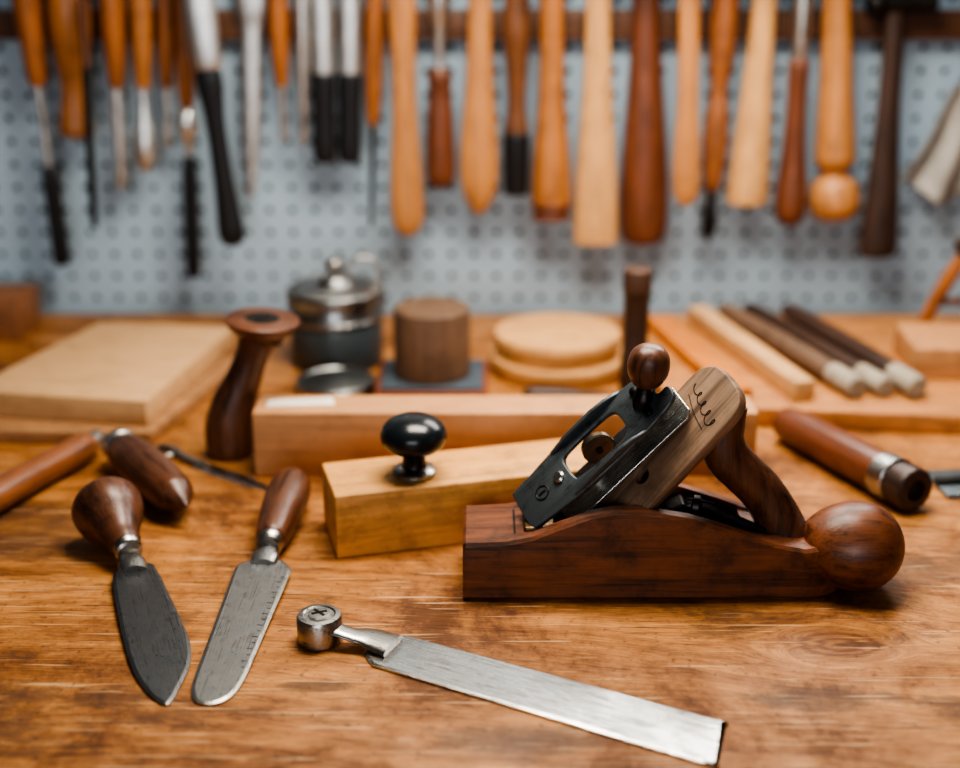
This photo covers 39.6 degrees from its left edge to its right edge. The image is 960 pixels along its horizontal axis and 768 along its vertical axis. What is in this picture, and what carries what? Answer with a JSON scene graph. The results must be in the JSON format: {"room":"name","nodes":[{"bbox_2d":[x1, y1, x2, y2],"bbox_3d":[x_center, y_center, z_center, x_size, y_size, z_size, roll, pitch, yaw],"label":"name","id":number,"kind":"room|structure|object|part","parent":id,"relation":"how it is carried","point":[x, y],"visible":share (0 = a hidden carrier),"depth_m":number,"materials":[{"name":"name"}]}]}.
{"room":"woodworking shop","nodes":[
{"label":"woodworking shop","id":0,"kind":"room"},
{"bbox_3d":[0.000,1.395,0.242,4.200,0.100,3.700,0,20,0],"label":"floor","id":1,"kind":"structure","parent":0,"visible":0},
{"bbox_2d":[0,314,959,767],"bbox_3d":[0.000,0.522,1.124,2.000,0.938,1.155,0,20,0],"label":"workbench","id":2,"kind":"object","parent":1,"relation":"on","point":[842,678],"depth_m":0.84,"materials":[{"name":"brown wood"}]},
{"bbox_2d":[0,284,41,339],"bbox_3d":[-0.565,-0.080,1.450,0.154,0.046,0.060,1,20,3],"label":"wood block","id":3,"kind":"object","parent":2,"relation":"on","point":[20,313],"visible":1,"depth_m":1.43,"materials":[{"name":"brown wood"}]},
{"bbox_2d":[33,337,68,347],"bbox_3d":[-0.435,-0.044,1.410,0.070,0.006,0.020,0,20,0],"label":"wood offcut","id":4,"kind":"object","parent":2,"relation":"on","point":[40,342],"visible":0.46,"depth_m":1.40,"materials":[{"name":"brown wood"}]},
{"bbox_3d":[-0.361,0.077,1.043,0.028,0.028,0.198,8,22,21],"label":"mahogany file handle","id":5,"kind":"part","parent":2,"relation":"part of","materials":[{"name":"brown wood"}]},
{"bbox_2d":[0,356,233,444],"bbox_3d":[-0.418,0.007,1.259,0.363,0.012,0.238,0,20,0],"label":"board","id":6,"kind":"object","parent":2,"relation":"on","point":[13,430],"visible":0.21,"depth_m":1.17,"materials":[{"name":"brown wood"}]},
{"bbox_2d":[0,321,234,424],"bbox_3d":[-0.352,-0.016,1.270,0.168,0.023,0.221,4,20,10],"label":"board","id":7,"kind":"object","parent":6,"relation":"on","point":[106,372],"visible":0.86,"depth_m":1.23,"materials":[{"name":"beige wood"}]},
{"bbox_2d":[71,476,190,705],"bbox_3d":[-0.224,0.124,0.882,0.051,0.051,0.248,-10,22,-25],"label":"knife","id":8,"kind":"object","parent":2,"relation":"on","point":[108,512],"visible":1,"depth_m":0.90,"materials":[{"name":"metal"}]},
{"bbox_3d":[-0.264,0.098,0.961,0.051,0.051,0.062,-14,38,-27],"label":"handle","id":9,"kind":"part","parent":8,"relation":"part of","materials":[{"name":"brown wood"}]},
{"bbox_3d":[-0.210,0.157,0.856,0.039,0.002,0.174,-7,23,-19],"label":"blade","id":10,"kind":"part","parent":8,"relation":"part of","materials":[{"name":"grey metal"}]},
{"bbox_2d":[102,428,193,513],"bbox_3d":[-0.261,0.069,1.052,0.037,0.037,0.153,-13,24,-32],"label":"handle","id":11,"kind":"object","parent":2,"relation":"on","point":[159,481],"depth_m":1.02,"materials":[{"name":"brown wood"}]},
{"bbox_2d":[156,444,267,490],"bbox_3d":[-0.220,0.068,1.100,0.144,0.007,0.024,14,24,34],"label":"knife","id":12,"kind":"object","parent":2,"relation":"on","point":[225,474],"visible":0.91,"depth_m":1.10,"materials":[{"name":"metal"}]},
{"bbox_3d":[-0.200,0.076,1.087,0.093,0.002,0.016,14,24,34],"label":"blade","id":13,"kind":"part","parent":12,"relation":"part of","materials":[{"name":"metal"}]},
{"bbox_2d":[191,467,310,705],"bbox_3d":[-0.151,0.124,0.906,0.040,0.036,0.281,1,20,2],"label":"knife","id":14,"kind":"object","parent":2,"relation":"on","point":[256,586],"visible":1,"depth_m":0.89,"materials":[{"name":"metal"}]},
{"bbox_3d":[-0.153,0.155,0.860,0.040,0.002,0.173,0,22,2],"label":"blade","id":15,"kind":"part","parent":14,"relation":"part of","materials":[{"name":"silver metal"}]},
{"bbox_3d":[-0.147,0.092,0.996,0.033,0.033,0.090,2,27,4],"label":"handle","id":16,"kind":"part","parent":14,"relation":"part of","materials":[{"name":"brown wood"}]},
{"bbox_2d":[204,307,299,461],"bbox_3d":[-0.190,0.003,1.114,0.085,0.127,0.061,0,20,0],"label":"handle","id":17,"kind":"object","parent":2,"relation":"on","point":[228,429],"visible":0.97,"depth_m":1.10,"materials":[{"name":"brown wood"}]},
{"bbox_2d":[285,255,384,371],"bbox_3d":[-0.145,-0.076,1.342,0.099,0.112,0.099,0,20,0],"label":"lidded canister","id":18,"kind":"object","parent":2,"relation":"on","point":[340,313],"visible":0.96,"depth_m":1.31,"materials":[{"name":"metal"}]},
{"bbox_3d":[-0.145,-0.117,1.327,0.020,0.020,0.020,0,20,0],"label":"lid knob","id":19,"kind":"part","parent":18,"relation":"part of","materials":[{"name":"metal"}]},
{"bbox_3d":[-0.145,-0.104,1.332,0.096,0.017,0.096,0,20,0],"label":"lid","id":20,"kind":"part","parent":18,"relation":"part of","materials":[{"name":"grey metal"}]},
{"bbox_2d":[295,366,375,394],"bbox_3d":[-0.138,0.002,1.270,0.076,0.015,0.076,0,20,0],"label":"tin","id":21,"kind":"object","parent":2,"relation":"on","point":[331,380],"visible":0.89,"depth_m":1.26,"materials":[{"name":"metal"}]},
{"bbox_2d":[374,359,488,394],"bbox_3d":[-0.045,-0.004,1.289,0.107,0.014,0.094,0,20,0],"label":"stone","id":22,"kind":"object","parent":2,"relation":"on","point":[476,382],"visible":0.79,"depth_m":1.25,"materials":[{"name":"grey stone"}]},
{"bbox_2d":[393,297,469,384],"bbox_3d":[-0.046,-0.043,1.275,0.073,0.067,0.073,0,20,0],"label":"wood block","id":23,"kind":"object","parent":22,"relation":"on","point":[432,334],"visible":1,"depth_m":1.25,"materials":[{"name":"brown wood"}]},
{"bbox_2d":[322,411,587,557],"bbox_3d":[-0.008,0.061,0.992,0.212,0.095,0.062,-5,21,-14],"label":"block","id":24,"kind":"object","parent":2,"relation":"on","point":[417,497],"visible":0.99,"depth_m":0.96,"materials":[{"name":"wood"}]},
{"bbox_3d":[-0.048,0.054,0.970,0.021,0.015,0.021,-5,21,-14],"label":"knob stem","id":25,"kind":"part","parent":24,"relation":"part of","materials":[{"name":"metal"}]},
{"bbox_2d":[252,395,757,475],"bbox_3d":[0.020,0.042,1.101,0.408,0.056,0.042,0,20,0],"label":"beam","id":26,"kind":"structure","parent":2,"relation":"on","point":[305,438],"depth_m":1.08,"materials":[{"name":"brown wood"}]},
{"bbox_2d":[266,397,334,406],"bbox_3d":[-0.147,0.015,1.093,0.056,0.001,0.019,-2,20,-6],"label":"paper slip","id":27,"kind":"object","parent":26,"relation":"on","point":[320,401],"visible":1,"depth_m":1.09,"materials":[{"name":"white paper"}]},
{"bbox_3d":[0.014,0.171,0.798,0.283,0.020,0.044,10,22,26],"label":"pivot scraper blade","id":28,"kind":"part","parent":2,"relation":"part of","materials":[{"name":"silver metal"}]},
{"bbox_3d":[0.035,0.183,0.791,0.236,0.002,0.044,10,22,26],"label":"blade","id":29,"kind":"part","parent":2,"relation":"part of","materials":[{"name":"metal"}]},
{"bbox_2d":[490,344,621,390],"bbox_3d":[0.079,-0.024,1.334,0.138,0.020,0.138,0,20,0],"label":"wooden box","id":30,"kind":"object","parent":2,"relation":"on","point":[605,375],"visible":0.44,"depth_m":1.28,"materials":[{"name":"brown wood"}]},
{"bbox_2d":[495,313,620,370],"bbox_3d":[0.077,-0.043,1.327,0.125,0.022,0.125,0,20,0],"label":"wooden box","id":31,"kind":"object","parent":30,"relation":"on","point":[541,341],"visible":1,"depth_m":1.30,"materials":[{"name":"brown wood"}]},
{"bbox_2d":[523,386,610,394],"bbox_3d":[0.081,0.011,1.245,0.083,0.016,0.016,2,20,4],"label":"chisel","id":32,"kind":"object","parent":2,"relation":"on","point":[531,390],"visible":0.51,"depth_m":1.24,"materials":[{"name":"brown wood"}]},
{"bbox_3d":[0.066,0.010,1.247,0.052,0.016,0.016,2,20,4],"label":"handle","id":33,"kind":"part","parent":32,"relation":"part of","materials":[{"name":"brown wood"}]},
{"bbox_2d":[619,266,652,389],"bbox_3d":[0.145,-0.048,1.249,0.027,0.124,0.027,0,20,0],"label":"handle","id":34,"kind":"object","parent":2,"relation":"on","point":[637,280],"visible":0.77,"depth_m":1.23,"materials":[{"name":"brown wood"}]},
{"bbox_2d":[463,343,904,598],"bbox_3d":[0.138,0.055,0.893,0.299,0.173,0.073,0,20,0],"label":"plane","id":35,"kind":"object","parent":2,"relation":"on","point":[625,525],"visible":1,"depth_m":0.89,"materials":[{"name":"brown wood"}]},
{"bbox_3d":[0.040,0.096,0.913,0.021,0.012,0.036,0,20,0],"label":"mouth plate","id":36,"kind":"part","parent":35,"relation":"part of","materials":[{"name":"gold metal"}]},
{"bbox_3d":[0.069,0.027,0.901,0.010,0.068,0.003,31,20,-45],"label":"cap rail","id":37,"kind":"part","parent":35,"relation":"part of","materials":[{"name":"grey metal"}]},
{"bbox_3d":[0.084,0.052,0.876,0.010,0.068,0.003,31,20,-45],"label":"cap rail","id":38,"kind":"part","parent":35,"relation":"part of","materials":[{"name":"black metal"}]},
{"bbox_3d":[0.108,0.006,0.877,0.014,0.020,0.014,5,23,-2],"label":"cap knob stem","id":39,"kind":"part","parent":35,"relation":"part of","materials":[{"name":"metal"}]},
{"bbox_3d":[0.110,-0.012,0.869,0.028,0.030,0.028,5,23,-2],"label":"cap knob","id":40,"kind":"part","parent":35,"relation":"part of","materials":[{"name":"brown wood"}]},
{"bbox_3d":[0.189,0.064,0.902,0.082,0.116,0.031,0,20,0],"label":"handle","id":41,"kind":"part","parent":35,"relation":"part of","materials":[{"name":"brown wood"}]},
{"bbox_3d":[0.253,0.110,0.907,0.068,0.061,0.061,0,20,0],"label":"heel knob","id":42,"kind":"part","parent":35,"relation":"part of","materials":[{"name":"brown wood"}]},
{"bbox_2d":[648,315,959,434],"bbox_3d":[0.404,-0.011,1.302,0.472,0.018,0.330,0,20,0],"label":"slab","id":43,"kind":"object","parent":2,"relation":"on","point":[937,411],"visible":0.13,"depth_m":1.21,"materials":[{"name":"brown wood"}]},
{"bbox_2d":[648,315,751,398],"bbox_3d":[0.210,-0.029,1.306,0.026,0.012,0.230,-4,20,-11],"label":"wood strip","id":44,"kind":"object","parent":43,"relation":"on","point":[694,354],"visible":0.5,"depth_m":1.31,"materials":[{"name":"orange wood"}]},
{"bbox_2d":[687,305,814,401],"bbox_3d":[0.262,-0.034,1.311,0.021,0.019,0.245,-5,21,-13],"label":"bar","id":45,"kind":"object","parent":43,"relation":"on","point":[772,368],"visible":1,"depth_m":1.28,"materials":[{"name":"beige wood"}]},
{"bbox_2d":[718,303,865,397],"bbox_3d":[0.302,-0.038,1.317,0.022,0.022,0.255,-6,21,-17],"label":"file","id":46,"kind":"object","parent":43,"relation":"on","point":[836,375],"visible":0.94,"depth_m":1.28,"materials":[{"name":"brown wood"}]},
{"bbox_2d":[743,303,893,396],"bbox_3d":[0.329,-0.039,1.323,0.020,0.020,0.258,-6,21,-16],"label":"file","id":47,"kind":"object","parent":43,"relation":"on","point":[879,383],"visible":0.75,"depth_m":1.28,"materials":[{"name":"brown wood"}]},
{"bbox_2d":[781,303,927,397],"bbox_3d":[0.363,-0.038,1.317,0.022,0.022,0.251,-5,21,-14],"label":"file","id":48,"kind":"object","parent":43,"relation":"on","point":[906,380],"visible":0.88,"depth_m":1.28,"materials":[{"name":"brown wood"}]},
{"bbox_2d":[893,322,959,378],"bbox_3d":[0.486,-0.032,1.289,0.150,0.030,0.085,1,20,4],"label":"wood block","id":49,"kind":"object","parent":43,"relation":"on","point":[931,350],"visible":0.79,"depth_m":1.26,"materials":[{"name":"beige wood"}]},
{"bbox_2d":[916,237,959,322],"bbox_3d":[0.499,-0.103,1.380,0.082,0.100,0.028,4,20,11],"label":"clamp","id":50,"kind":"object","parent":43,"relation":"on","point":[937,298],"visible":0.93,"depth_m":1.38,"materials":[{"name":"orange wood"}]},
{"bbox_3d":[0.291,0.052,1.104,0.033,0.033,0.136,-9,21,-23],"label":"handle","id":51,"kind":"part","parent":2,"relation":"part of","materials":[{"name":"brown wood"}]},
{"bbox_3d":[0.298,0.057,1.090,0.037,0.037,0.170,-9,21,-23],"label":"ferruled turned handle","id":52,"kind":"part","parent":2,"relation":"part of","materials":[{"name":"brown wood"}]},
{"bbox_2d":[926,469,959,498],"bbox_3d":[0.430,0.076,1.078,0.130,0.007,0.050,-2,20,-6],"label":"steel plate","id":53,"kind":"object","parent":2,"relation":"on","point":[947,481],"visible":0.79,"depth_m":1.07,"materials":[{"name":"grey metal"}]},
{"bbox_3d":[0.000,-0.489,1.472,4.200,2.600,0.100,0,20,0],"label":"wall","id":54,"kind":"structure","parent":0,"visible":0},
{"bbox_2d":[0,0,959,313],"bbox_3d":[0.006,-0.498,1.397,2.184,1.168,0.034,0,20,0],"label":"pegboard","id":55,"kind":"object","parent":54,"relation":"attached to","point":[303,212],"visible":0.38,"depth_m":1.49,"materials":[{"name":"paint"}]},
{"bbox_2d":[0,0,959,138],"bbox_3d":[0.000,-0.359,1.386,2.000,0.208,0.080,0,20,0],"label":"rail","id":56,"kind":"object","parent":55,"relation":"attached to","point":[945,24],"depth_m":1.40,"materials":[{"name":"brown wood"}]},
{"bbox_2d":[11,0,69,265],"bbox_3d":[-0.472,-0.295,1.397,0.034,0.356,0.058,7,21,19],"label":"screwdriver","id":57,"kind":"object","parent":56,"relation":"hanging from","point":[28,14],"visible":1,"depth_m":1.40,"materials":[{"name":"orange wood"}]},
{"bbox_3d":[-0.467,-0.390,1.375,0.034,0.162,0.034,-1,20,0],"label":"handle","id":58,"kind":"part","parent":57,"relation":"part of","materials":[{"name":"orange wood"}]},
{"bbox_3d":[-0.428,-0.358,1.383,0.045,0.208,0.059,9,22,22],"label":"turned mallet handle","id":59,"kind":"part","parent":56,"relation":"part of","materials":[{"name":"orange wood"}]},
{"bbox_2d":[77,0,96,227],"bbox_3d":[-0.399,-0.296,1.341,0.021,0.298,0.092,-3,20,-8],"label":"awl","id":60,"kind":"object","parent":56,"relation":"hanging from","point":[82,4],"visible":1,"depth_m":1.37,"materials":[{"name":"brown wood"}]},
{"bbox_3d":[-0.400,-0.385,1.341,0.010,0.131,0.010,3,20,-1],"label":"handle","id":61,"kind":"part","parent":60,"relation":"part of","materials":[{"name":"brown wood"}]},
{"bbox_2d":[99,0,127,187],"bbox_3d":[-0.375,-0.331,1.382,0.027,0.262,0.058,-6,21,-16],"label":"chisel","id":62,"kind":"object","parent":56,"relation":"hanging from","point":[112,13],"visible":1,"depth_m":1.39,"materials":[{"name":"wood"}]},
{"bbox_3d":[-0.379,-0.385,1.377,0.026,0.156,0.026,2,20,-1],"label":"handle","id":63,"kind":"part","parent":62,"relation":"part of","materials":[{"name":"orange wood"}]},
{"bbox_3d":[-0.384,-0.263,1.421,0.014,0.107,0.014,2,20,-1],"label":"blade","id":64,"kind":"part","parent":62,"relation":"part of","materials":[{"name":"metal"}]},
{"bbox_2d":[128,0,157,171],"bbox_3d":[-0.347,-0.339,1.379,0.032,0.244,0.055,-10,22,-26],"label":"spoon gouge","id":65,"kind":"object","parent":56,"relation":"hanging from","point":[145,146],"visible":1,"depth_m":1.39,"materials":[{"name":"brown wood"}]},
{"bbox_3d":[-0.351,-0.385,1.377,0.023,0.156,0.019,3,20,-1],"label":"handle","id":66,"kind":"part","parent":65,"relation":"part of","materials":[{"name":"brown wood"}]},
{"bbox_3d":[-0.357,-0.271,1.418,0.026,0.090,0.021,3,20,-1],"label":"blade","id":67,"kind":"part","parent":65,"relation":"part of","materials":[{"name":"metal"}]},
{"bbox_2d":[157,0,174,146],"bbox_3d":[-0.322,-0.356,1.390,0.026,0.220,0.045,-10,22,-25],"label":"chisel","id":68,"kind":"object","parent":56,"relation":"hanging from","point":[165,8],"visible":0.97,"depth_m":1.40,"materials":[{"name":"orange wood"}]},
{"bbox_3d":[-0.327,-0.388,1.387,0.019,0.157,0.019,4,20,-1],"label":"handle","id":69,"kind":"part","parent":68,"relation":"part of","materials":[{"name":"orange wood"}]},
{"bbox_3d":[-0.334,-0.286,1.424,0.010,0.065,0.010,4,20,-1],"label":"blade","id":70,"kind":"part","parent":68,"relation":"part of","materials":[{"name":"metal"}]},
{"bbox_2d":[174,0,200,277],"bbox_3d":[-0.306,-0.283,1.397,0.026,0.361,0.059,-6,21,-17],"label":"file","id":71,"kind":"object","parent":56,"relation":"hanging from","point":[187,119],"visible":0.96,"depth_m":1.42,"materials":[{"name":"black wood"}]},
{"bbox_3d":[-0.307,-0.374,1.379,0.020,0.177,0.020,2,20,-1],"label":"handle","id":72,"kind":"part","parent":71,"relation":"part of","materials":[{"name":"orange wood"}]},
{"bbox_2d":[181,0,244,246],"bbox_3d":[-0.289,-0.287,1.346,0.046,0.319,0.087,9,22,23],"label":"chisel","id":73,"kind":"object","parent":56,"relation":"hanging from","point":[200,21],"visible":1,"depth_m":1.37,"materials":[{"name":"wood"}]},
{"bbox_3d":[-0.284,-0.384,1.341,0.034,0.133,0.012,-4,20,2],"label":"blade","id":74,"kind":"part","parent":73,"relation":"part of","materials":[{"name":"metal"}]},
{"bbox_3d":[-0.272,-0.236,1.396,0.029,0.189,0.010,-4,20,2],"label":"handle","id":75,"kind":"part","parent":73,"relation":"part of","materials":[{"name":"black wood"}]},
{"bbox_2d":[234,0,266,198],"bbox_3d":[-0.234,-0.331,1.406,0.032,0.276,0.037,-16,25,-37],"label":"awl","id":76,"kind":"object","parent":56,"relation":"hanging from","point":[251,14],"visible":1,"depth_m":1.41,"materials":[{"name":"metal"}]},
{"bbox_2d":[267,0,288,142],"bbox_3d":[-0.209,-0.353,1.374,0.021,0.213,0.059,0,20,0],"label":"bradawl","id":77,"kind":"object","parent":56,"relation":"hanging from","point":[277,10],"visible":1,"depth_m":1.38,"materials":[{"name":"orange wood"}]},
{"bbox_3d":[-0.209,-0.386,1.376,0.021,0.154,0.021,0,20,0],"label":"handle","id":78,"kind":"part","parent":77,"relation":"part of","materials":[{"name":"orange wood"}]},
{"bbox_2d":[294,0,309,143],"bbox_3d":[-0.180,-0.353,1.374,0.019,0.215,0.059,-4,20,-11],"label":"steel punch","id":79,"kind":"object","parent":56,"relation":"hanging from","point":[301,7],"visible":1,"depth_m":1.39,"materials":[{"name":"silver metal"}]},
{"bbox_2d":[310,0,335,163],"bbox_3d":[-0.164,-0.343,1.377,0.025,0.236,0.059,1,20,0],"label":"file","id":80,"kind":"object","parent":56,"relation":"hanging from","point":[323,80],"visible":1,"depth_m":1.40,"materials":[{"name":"metal"}]},
{"bbox_3d":[-0.163,-0.390,1.375,0.024,0.145,0.012,1,20,0],"label":"blade","id":81,"kind":"part","parent":80,"relation":"part of","materials":[{"name":"metal"}]},
{"bbox_3d":[-0.165,-0.281,1.414,0.025,0.095,0.013,1,20,0],"label":"handle","id":82,"kind":"part","parent":80,"relation":"part of","materials":[{"name":"black plastic"}]},
{"bbox_2d":[338,0,361,163],"bbox_3d":[-0.131,-0.343,1.378,0.029,0.236,0.056,-8,22,-21],"label":"file","id":83,"kind":"object","parent":56,"relation":"hanging from","point":[349,11],"visible":1,"depth_m":1.40,"materials":[{"name":"metal"}]},
{"bbox_3d":[-0.138,-0.281,1.414,0.025,0.095,0.013,2,20,-1],"label":"handle","id":84,"kind":"part","parent":83,"relation":"part of","materials":[{"name":"black plastic"}]},
{"bbox_3d":[-0.134,-0.390,1.375,0.024,0.145,0.012,2,20,-1],"label":"blade","id":85,"kind":"part","parent":83,"relation":"part of","materials":[{"name":"metal"}]},
{"bbox_2d":[364,0,383,227],"bbox_3d":[-0.107,-0.312,1.396,0.023,0.307,0.053,-6,21,-16],"label":"scratch awl","id":86,"kind":"object","parent":56,"relation":"hanging from","point":[374,25],"visible":1,"depth_m":1.40,"materials":[{"name":"orange wood"}]},
{"bbox_3d":[-0.110,-0.367,1.388,0.019,0.196,0.019,2,20,-1],"label":"handle","id":87,"kind":"part","parent":86,"relation":"part of","materials":[{"name":"orange wood"}]},
{"bbox_2d":[388,0,422,235],"bbox_3d":[-0.084,-0.306,1.392,0.033,0.315,0.056,8,21,21],"label":"handle","id":88,"kind":"object","parent":56,"relation":"hanging from","point":[406,175],"visible":1,"depth_m":1.41,"materials":[{"name":"orange wood"}]},
{"bbox_2d":[426,0,454,188],"bbox_3d":[-0.043,-0.330,1.382,0.032,0.263,0.059,0,20,0],"label":"chisel","id":89,"kind":"object","parent":56,"relation":"hanging from","point":[440,141],"visible":1,"depth_m":1.40,"materials":[{"name":"wood"}]},
{"bbox_3d":[-0.042,-0.271,1.418,0.032,0.128,0.032,0,20,0],"label":"handle","id":90,"kind":"part","parent":89,"relation":"part of","materials":[{"name":"brown wood"}]},
{"bbox_2d":[460,0,497,213],"bbox_3d":[0.004,-0.317,1.389,0.038,0.291,0.056,-9,22,-23],"label":"handle","id":91,"kind":"object","parent":56,"relation":"hanging from","point":[479,142],"visible":1,"depth_m":1.41,"materials":[{"name":"orange wood"}]},
{"bbox_2d":[502,0,530,195],"bbox_3d":[0.038,-0.327,1.383,0.030,0.270,0.059,0,20,0],"label":"handle","id":92,"kind":"object","parent":56,"relation":"hanging from","point":[516,31],"visible":1,"depth_m":1.40,"materials":[{"name":"brown wood"}]},
{"bbox_3d":[0.038,-0.362,1.385,0.030,0.205,0.030,0,20,0],"label":"handle","id":93,"kind":"part","parent":92,"relation":"part of","materials":[{"name":"orange wood"}]},
{"bbox_2d":[530,0,571,222],"bbox_3d":[0.072,-0.315,1.391,0.042,0.298,0.058,11,23,27],"label":"handle","id":94,"kind":"object","parent":56,"relation":"hanging from","point":[551,172],"visible":1,"depth_m":1.41,"materials":[{"name":"brown wood"}]},
{"bbox_2d":[574,0,616,245],"bbox_3d":[0.120,-0.302,1.396,0.042,0.325,0.056,12,23,31],"label":"handle","id":95,"kind":"object","parent":56,"relation":"hanging from","point":[595,213],"visible":1,"depth_m":1.42,"materials":[{"name":"brown wood"}]},
{"bbox_2d":[620,0,667,245],"bbox_3d":[0.180,-0.309,1.420,0.050,0.329,0.042,-12,23,-29],"label":"handle","id":96,"kind":"object","parent":56,"relation":"hanging from","point":[644,168],"visible":1,"depth_m":1.42,"materials":[{"name":"brown wood"}]},
{"bbox_2d":[673,0,699,205],"bbox_3d":[0.210,-0.313,1.357,0.031,0.277,0.077,6,21,16],"label":"handle","id":97,"kind":"object","parent":56,"relation":"hanging from","point":[686,165],"visible":1,"depth_m":1.39,"materials":[{"name":"orange wood"}]},
{"bbox_2d":[701,0,739,240],"bbox_3d":[0.252,-0.302,1.392,0.029,0.322,0.059,1,20,0],"label":"handle","id":98,"kind":"object","parent":56,"relation":"hanging from","point":[724,17],"visible":1,"depth_m":1.40,"materials":[{"name":"wood"}]},
{"bbox_2d":[727,0,776,205],"bbox_3d":[0.295,-0.323,1.389,0.041,0.280,0.059,-12,23,-30],"label":"handle","id":99,"kind":"object","parent":56,"relation":"hanging from","point":[749,171],"visible":1,"depth_m":1.40,"materials":[{"name":"brown wood"}]},
{"bbox_2d":[774,0,812,226],"bbox_3d":[0.334,-0.311,1.390,0.035,0.304,0.060,-1,20,0],"label":"chisel","id":100,"kind":"object","parent":56,"relation":"hanging from","point":[790,200],"visible":1,"depth_m":1.41,"materials":[{"name":"wood"}]},
{"bbox_3d":[0.335,-0.257,1.423,0.035,0.178,0.035,-1,20,0],"label":"handle","id":101,"kind":"part","parent":100,"relation":"part of","materials":[{"name":"brown wood"}]},
{"bbox_3d":[0.333,-0.398,1.372,0.019,0.129,0.019,-1,20,0],"label":"blade","id":102,"kind":"part","parent":100,"relation":"part of","materials":[{"name":"metal"}]},
{"bbox_2d":[808,0,860,221],"bbox_3d":[0.383,-0.319,1.407,0.062,0.301,0.056,-7,21,-19],"label":"handle","id":103,"kind":"object","parent":56,"relation":"hanging from","point":[834,196],"visible":1,"depth_m":1.41,"materials":[{"name":"orange wood"}]},
{"bbox_2d":[859,0,939,258],"bbox_3d":[0.439,-0.274,1.403,0.068,0.296,0.059,-2,20,1],"label":"hammer","id":104,"kind":"object","parent":56,"relation":"hanging from","point":[880,219],"visible":1,"depth_m":1.42,"materials":[{"name":"brown wood"}]},
{"bbox_3d":[0.433,-0.278,1.415,0.041,0.296,0.025,-2,20,1],"label":"handle","id":105,"kind":"part","parent":104,"relation":"part of","materials":[{"name":"brown wood"}]},
{"bbox_2d":[899,83,959,205],"bbox_3d":[0.520,-0.257,1.440,0.138,0.156,0.054,0,20,0],"label":"rag","id":106,"kind":"object","parent":55,"relation":"hanging from","point":[935,172],"visible":1,"depth_m":1.44,"materials":[{"name":"fabric"}]}
]}

